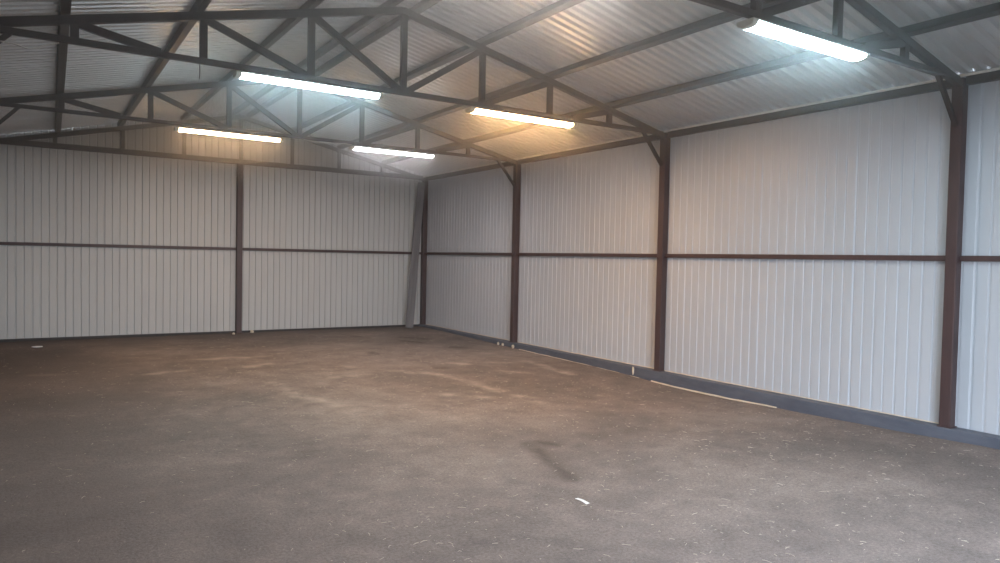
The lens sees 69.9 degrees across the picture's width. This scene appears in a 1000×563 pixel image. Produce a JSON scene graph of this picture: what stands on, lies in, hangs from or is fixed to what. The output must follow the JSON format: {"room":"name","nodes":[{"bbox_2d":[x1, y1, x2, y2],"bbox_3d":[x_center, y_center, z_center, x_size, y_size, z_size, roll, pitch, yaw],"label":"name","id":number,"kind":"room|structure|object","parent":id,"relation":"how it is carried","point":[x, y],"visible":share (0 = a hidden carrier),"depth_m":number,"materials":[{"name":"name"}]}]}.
{"room":"empty warehouse","nodes":[
{"label":"empty warehouse","id":0,"kind":"room"},
{"bbox_2d":[0,111,425,338],"bbox_3d":[-4.288,-0.980,11.737,6.842,3.613,0.022,0,2,-33],"label":"wall","id":1,"kind":"structure","parent":0,"point":[48,195],"depth_m":11.36,"materials":[{"name":"white metal"}]},
{"bbox_2d":[0,242,235,249],"bbox_3d":[-5.692,-0.532,10.806,3.279,0.045,0.045,0,2,-33],"label":"beam","id":2,"kind":"structure","parent":1,"relation":"attached to","point":[1,243],"depth_m":10.72,"materials":[{"name":"brown metal"}]},
{"bbox_2d":[0,324,418,341],"bbox_3d":[-4.354,0.859,11.746,6.742,0.095,0.026,0,2,-33],"label":"baseboard","id":3,"kind":"structure","parent":1,"relation":"attached to","point":[355,327],"depth_m":11.21,"materials":[{"name":"grey metal"}]},
{"bbox_2d":[243,248,421,254],"bbox_3d":[-2.867,-0.533,12.641,3.279,0.045,0.045,0,2,-33],"label":"beam","id":4,"kind":"structure","parent":1,"relation":"attached to","point":[244,249],"depth_m":12.49,"materials":[{"name":"brown metal"}]},
{"bbox_2d":[0,326,999,562],"bbox_3d":[-0.928,1.132,6.619,7.200,0.125,13.020,0,2,-33],"label":"floor","id":5,"kind":"structure","parent":0,"point":[193,529],"depth_m":4.86,"materials":[{"name":"grey concrete"}]},
{"bbox_2d":[235,163,242,332],"bbox_3d":[-4.266,-0.533,11.696,0.106,2.779,0.106,0,2,-33],"label":"steel post","id":6,"kind":"object","parent":5,"relation":"on","point":[239,183],"visible":0.96,"depth_m":11.67,"materials":[{"name":"brown metal"}]},
{"bbox_2d":[0,114,423,180],"bbox_3d":[-4.229,-2.296,11.645,6.790,0.835,0.050,0,2,-33],"label":"roof truss","id":7,"kind":"object","parent":6,"relation":"on","point":[19,140],"visible":0.98,"depth_m":11.28,"materials":[{"name":"brown metal"}]},
{"bbox_2d":[405,182,424,327],"bbox_3d":[-1.569,-0.499,13.232,0.139,2.706,0.465,2,2,22],"label":"wooden board","id":8,"kind":"object","parent":5,"relation":"on","point":[421,186],"visible":1,"depth_m":13.22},
{"bbox_2d":[1,332,998,562],"bbox_3d":[-1.087,1.126,6.755,6.518,0.118,10.629,0,2,-33],"label":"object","id":9,"kind":"object","parent":5,"relation":"on","point":[439,332],"visible":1,"depth_m":5.20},
{"bbox_2d":[575,498,588,503],"bbox_3d":[0.477,1.273,4.155,0.022,0.007,0.110,0,2,-31],"label":"paper scrap","id":10,"kind":"object","parent":5,"relation":"on","point":[582,500],"visible":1,"depth_m":4.15,"materials":[{"name":"white paper"}]},
{"bbox_2d":[651,380,776,407],"bbox_3d":[2.243,1.210,7.715,0.023,0.032,1.700,0,2,-33],"label":"trim","id":11,"kind":"structure","parent":5,"relation":"on","point":[651,380],"depth_m":7.65,"materials":[{"name":"plastic"}]},
{"bbox_2d":[0,0,999,175],"bbox_3d":[-0.841,-2.156,6.428,7.058,0.847,13.011,0,2,-33],"label":"ceiling","id":12,"kind":"structure","parent":0,"point":[587,29],"depth_m":6.88,"materials":[{"name":"metal"}]},
{"bbox_2d":[426,70,999,434],"bbox_3d":[1.988,-0.348,8.357,0.011,2.854,12.529,0,2,-33],"label":"wall","id":13,"kind":"structure","parent":0,"point":[869,178],"depth_m":7.23,"materials":[{"name":"white metal"}]},
{"bbox_2d":[425,252,511,255],"bbox_3d":[-0.579,-0.475,12.260,0.045,0.045,2.988,0,2,-33],"label":"beam","id":14,"kind":"structure","parent":13,"relation":"attached to","point":[426,253],"depth_m":12.27,"materials":[{"name":"brown metal"}]},
{"bbox_2d":[519,349,637,377],"bbox_3d":[0.978,1.089,9.662,0.015,0.062,2.550,0,2,-33],"label":"trim","id":15,"kind":"structure","parent":13,"relation":"attached to","point":[519,349],"depth_m":10.00,"materials":[{"name":"plastic"}]},
{"bbox_2d":[517,253,656,256],"bbox_3d":[1.091,-0.361,9.688,0.045,0.045,2.971,0,2,-33],"label":"beam","id":16,"kind":"structure","parent":13,"relation":"attached to","point":[518,254],"depth_m":9.46,"materials":[{"name":"brown metal"}]},
{"bbox_2d":[419,324,999,449],"bbox_3d":[1.901,1.133,8.366,0.127,0.183,12.529,0,2,-33],"label":"baseboard","id":17,"kind":"structure","parent":13,"relation":"attached to","point":[782,401],"depth_m":7.04,"materials":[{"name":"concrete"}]},
{"bbox_2d":[420,177,427,324],"bbox_3d":[-1.440,-0.572,13.530,0.106,2.770,0.106,0,2,-33],"label":"steel post","id":18,"kind":"object","parent":17,"relation":"on","point":[425,203],"visible":0.96,"depth_m":13.50,"materials":[{"name":"brown metal"}]},
{"bbox_2d":[426,162,512,180],"bbox_3d":[-0.561,-1.876,12.210,0.060,0.066,2.988,0,2,-33],"label":"beam","id":19,"kind":"structure","parent":18,"relation":"attached to","point":[505,164],"depth_m":12.11,"materials":[{"name":"brown metal"}]},
{"bbox_2d":[509,160,520,342],"bbox_3d":[0.236,-0.455,10.950,0.106,2.775,0.106,0,2,-33],"label":"steel post","id":20,"kind":"object","parent":17,"relation":"on","point":[516,168],"visible":0.98,"depth_m":10.92,"materials":[{"name":"brown metal"}]},
{"bbox_2d":[518,135,659,163],"bbox_3d":[1.110,-1.762,9.638,0.060,0.066,2.971,0,2,-33],"label":"beam","id":21,"kind":"structure","parent":20,"relation":"attached to","point":[638,140],"depth_m":9.47,"materials":[{"name":"brown metal"}]},
{"bbox_2d":[653,133,670,371],"bbox_3d":[1.902,-0.339,8.385,0.106,2.780,0.106,0,2,-33],"label":"steel post","id":22,"kind":"object","parent":17,"relation":"on","point":[664,170],"visible":0.91,"depth_m":8.36,"materials":[{"name":"brown metal"}]},
{"bbox_2d":[668,80,951,137],"bbox_3d":[2.807,-1.646,7.024,0.060,0.066,3.086,0,2,-33],"label":"beam","id":23,"kind":"structure","parent":22,"relation":"attached to","point":[929,87],"depth_m":6.71,"materials":[{"name":"metal"}]},
{"bbox_2d":[937,77,968,428],"bbox_3d":[3.630,-0.220,5.724,0.106,2.782,0.106,0,2,-33],"label":"steel post","id":24,"kind":"object","parent":17,"relation":"on","point":[957,152],"visible":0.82,"depth_m":5.70,"materials":[{"name":"brown metal"}]},
{"bbox_2d":[966,70,999,85],"bbox_3d":[4.544,-1.527,4.349,0.060,0.066,3.117,0,2,-33],"label":"beam","id":25,"kind":"structure","parent":24,"relation":"attached to","point":[992,76],"depth_m":5.54,"materials":[{"name":"metal"}]},
{"bbox_2d":[423,67,999,176],"bbox_3d":[1.966,-1.747,8.269,0.023,0.022,12.509,0,2,-33],"label":"trim","id":26,"kind":"structure","parent":13,"relation":"attached to","point":[996,68],"depth_m":7.16,"materials":[{"name":"brown metal"}]},
{"bbox_2d":[665,254,944,260],"bbox_3d":[2.789,-0.245,7.074,0.045,0.045,3.086,0,2,-33],"label":"beam","id":27,"kind":"structure","parent":13,"relation":"attached to","point":[739,256],"depth_m":6.71,"materials":[{"name":"brown metal"}]},
{"bbox_2d":[960,256,999,261],"bbox_3d":[4.526,-0.126,4.400,0.045,0.045,3.117,0,2,-33],"label":"beam","id":28,"kind":"structure","parent":13,"relation":"attached to","point":[962,258],"depth_m":5.56,"materials":[{"name":"brown metal"}]},
{"bbox_3d":[-3.717,-0.290,4.655,0.105,2.968,12.529,0,2,-33],"label":"wall","id":29,"kind":"structure","parent":0,"visible":0},
{"bbox_2d":[0,77,515,185],"bbox_3d":[-2.558,-1.997,9.072,6.790,1.205,0.050,0,2,-33],"label":"roof truss","id":30,"kind":"object","parent":29,"relation":"attached to","point":[62,98],"visible":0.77,"depth_m":8.61,"materials":[{"name":"brown metal"}]},
{"bbox_2d":[55,0,71,132],"bbox_3d":[-2.995,-1.931,4.924,0.078,0.071,12.717,0,2,-32],"label":"roof purlin","id":31,"kind":"structure","parent":30,"relation":"on","point":[64,6],"depth_m":6.33,"materials":[{"name":"brown metal"}]},
{"bbox_2d":[173,126,283,141],"bbox_3d":[-3.251,-1.778,8.631,1.250,0.068,0.134,0,2,-33],"label":"lamp","id":32,"kind":"object","parent":30,"relation":"attached to","point":[197,130],"visible":1,"depth_m":8.56,"materials":[{"name":"plastic"}]},
{"bbox_2d":[303,139,351,144],"bbox_3d":[-2.230,-1.798,9.262,0.651,0.031,0.012,0,2,-33],"label":"cable","id":33,"kind":"object","parent":30,"relation":"attached to","point":[303,139],"visible":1,"depth_m":9.27,"materials":[{"name":"grey"}]},
{"bbox_2d":[349,146,435,157],"bbox_3d":[-1.456,-1.778,9.797,1.250,0.068,0.134,0,2,-33],"label":"lamp","id":34,"kind":"object","parent":30,"relation":"attached to","point":[359,148],"visible":1,"depth_m":9.73,"materials":[{"name":"plastic"}]},
{"bbox_2d":[291,0,584,131],"bbox_3d":[-0.079,-2.317,6.801,0.076,0.071,12.717,0,2,-33],"label":"roof purlin","id":35,"kind":"structure","parent":30,"relation":"on","point":[560,5],"depth_m":6.96,"materials":[{"name":"metal"}]},
{"bbox_2d":[0,7,663,165],"bbox_3d":[-0.892,-1.883,6.506,6.790,1.205,0.050,0,2,-33],"label":"roof truss","id":36,"kind":"object","parent":29,"relation":"attached to","point":[85,22],"visible":0.98,"depth_m":6.05,"materials":[{"name":"brown metal"}]},
{"bbox_2d":[0,40,58,48],"bbox_3d":[-3.250,-1.646,4.949,0.342,0.079,0.010,0,2,-33],"label":"cord","id":37,"kind":"object","parent":36,"relation":"hanging from","point":[0,40],"visible":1,"depth_m":4.95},
{"bbox_2d":[117,0,211,126],"bbox_3d":[-2.244,-2.112,5.404,0.076,0.071,12.717,0,2,-33],"label":"roof purlin","id":38,"kind":"structure","parent":36,"relation":"on","point":[184,28],"depth_m":6.67,"materials":[{"name":"brown metal"}]},
{"bbox_2d":[180,0,323,119],"bbox_3d":[-1.508,-2.312,5.872,0.076,0.071,12.717,0,2,-33],"label":"roof purlin","id":39,"kind":"structure","parent":36,"relation":"on","point":[288,24],"depth_m":7.11,"materials":[{"name":"brown metal"}]},
{"bbox_2d":[233,70,383,98],"bbox_3d":[-1.591,-1.664,6.062,1.265,0.068,0.134,0,2,-33],"label":"lamp","id":40,"kind":"object","parent":36,"relation":"attached to","point":[266,78],"visible":1,"depth_m":5.99,"materials":[{"name":"plastic"}]},
{"bbox_2d":[232,0,403,114],"bbox_3d":[-0.891,-2.479,6.266,0.076,0.071,12.717,0,2,-33],"label":"roof purlin","id":41,"kind":"structure","parent":36,"relation":"on","point":[363,22],"depth_m":7.64,"materials":[{"name":"brown metal"}]},
{"bbox_2d":[246,0,440,117],"bbox_3d":[-0.673,-2.479,6.408,0.076,0.071,12.717,0,2,-33],"label":"roof purlin","id":42,"kind":"structure","parent":36,"relation":"on","point":[423,5],"depth_m":7.64,"materials":[{"name":"metal"}]},
{"bbox_2d":[465,107,576,127],"bbox_3d":[0.235,-1.664,7.248,1.290,0.068,0.134,0,2,-33],"label":"lamp","id":43,"kind":"object","parent":36,"relation":"attached to","point":[475,110],"visible":1,"depth_m":7.17,"materials":[{"name":"plastic"}]},
{"bbox_2d":[337,0,789,148],"bbox_3d":[0.624,-2.124,7.266,0.076,0.071,12.717,0,2,-33],"label":"roof purlin","id":44,"kind":"structure","parent":36,"relation":"on","point":[724,17],"depth_m":6.69,"materials":[{"name":"brown metal"}]},
{"bbox_2d":[381,2,999,163],"bbox_3d":[1.326,-1.931,7.730,0.076,0.071,12.717,0,2,-33],"label":"roof purlin","id":45,"kind":"structure","parent":36,"relation":"on","point":[991,10],"depth_m":6.29,"materials":[{"name":"brown metal"}]},
{"bbox_2d":[689,0,960,126],"bbox_3d":[0.837,-1.765,3.845,6.790,1.205,0.050,0,2,-33],"label":"roof truss","id":46,"kind":"object","parent":29,"relation":"attached to","point":[935,67],"visible":0.96,"depth_m":4.95,"materials":[{"name":"brown metal"}]},
{"bbox_2d":[736,17,869,61],"bbox_3d":[1.972,-1.546,4.591,1.230,0.068,0.134,0,2,-33],"label":"lamp","id":47,"kind":"object","parent":46,"relation":"attached to","point":[755,25],"visible":1,"depth_m":4.50,"materials":[{"name":"plastic"}]}
]}

